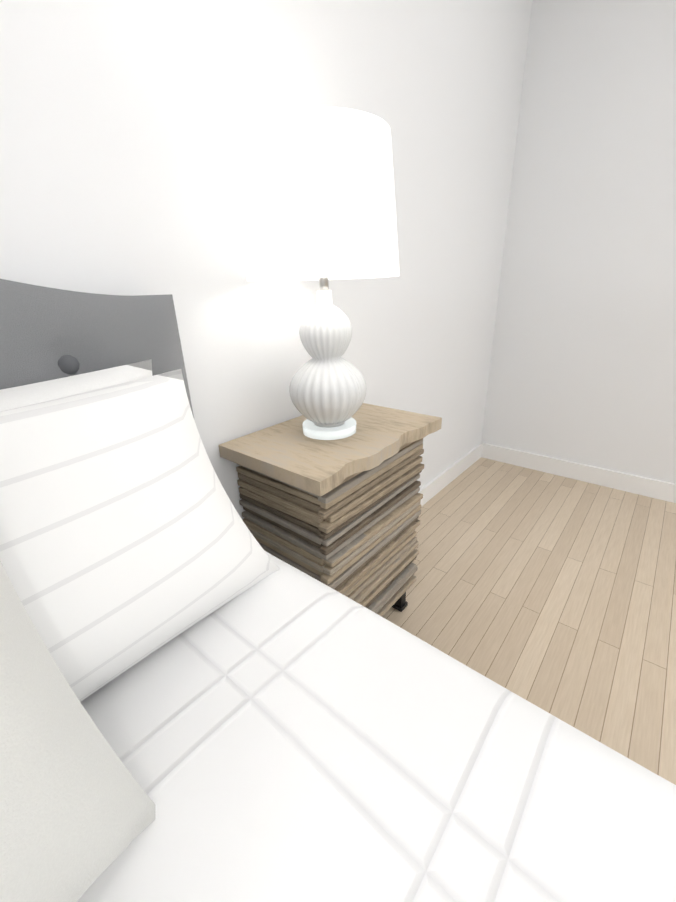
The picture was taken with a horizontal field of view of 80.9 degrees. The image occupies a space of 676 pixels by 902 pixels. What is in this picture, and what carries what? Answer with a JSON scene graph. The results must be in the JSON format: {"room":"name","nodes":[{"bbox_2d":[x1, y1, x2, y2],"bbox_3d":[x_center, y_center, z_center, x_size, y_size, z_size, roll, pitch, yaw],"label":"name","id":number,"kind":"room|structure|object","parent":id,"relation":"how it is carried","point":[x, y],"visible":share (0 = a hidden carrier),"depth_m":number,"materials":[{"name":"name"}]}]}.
{"room":"bedroom","nodes":[
{"label":"bedroom","id":0,"kind":"room"},
{"bbox_2d":[0,0,532,519],"bbox_3d":[-1.184,-0.062,0.094,0.120,2.400,6.840,16,29,37],"label":"wall","id":1,"kind":"structure","parent":0,"point":[124,124],"depth_m":1.02,"materials":[{"name":"white paint"}]},
{"bbox_2d":[418,442,485,506],"bbox_3d":[-0.756,0.848,0.865,0.016,0.105,5.535,16,29,37],"label":"baseboard","id":2,"kind":"structure","parent":1,"relation":"attached to","point":[428,491],"depth_m":2.44,"materials":[{"name":"white"}]},
{"bbox_2d":[382,457,675,784],"bbox_3d":[-1.413,2.084,-1.810,5.800,0.100,11.500,16,29,37],"label":"floor","id":3,"kind":"structure","parent":0,"point":[554,595],"depth_m":1.55,"materials":[{"name":"brown wood"}]},
{"bbox_2d":[218,403,441,616],"bbox_3d":[0.009,0.286,1.309,0.389,0.751,0.560,16,29,37],"label":"nightstand","id":4,"kind":"object","parent":3,"relation":"on","point":[341,516],"visible":0.75,"depth_m":1.10,"materials":[{"name":"brown wood"}]},
{"bbox_2d":[245,107,399,439],"bbox_3d":[-0.035,-0.390,1.022,0.380,0.716,0.380,16,29,37],"label":"lamp","id":5,"kind":"object","parent":4,"relation":"on","point":[320,195],"visible":1,"depth_m":0.82,"materials":[{"name":"white plastic"}]},
{"bbox_3d":[0.392,1.442,-0.545,2.280,0.012,2.830,16,29,37],"label":"rug","id":6,"kind":"object","parent":3,"relation":"on","visible":0},
{"bbox_2d":[0,279,675,901],"bbox_3d":[-0.217,0.645,-0.324,2.160,1.325,2.179,16,29,37],"label":"bed","id":7,"kind":"object","parent":6,"relation":"on","point":[204,697],"visible":1,"depth_m":0.46,"materials":[{"name":"fabric"}]},
{"bbox_2d":[481,0,675,483],"bbox_3d":[2.507,-0.657,1.246,4.130,2.400,0.120,16,29,37],"label":"wall","id":8,"kind":"structure","parent":0,"point":[583,364],"depth_m":2.06,"materials":[{"name":"white paint"}]},
{"bbox_2d":[482,443,675,502],"bbox_3d":[2.494,0.423,1.639,3.840,0.105,0.016,16,29,37],"label":"baseboard","id":9,"kind":"structure","parent":8,"relation":"attached to","point":[643,486],"depth_m":2.40,"materials":[{"name":"white"}]}
]}

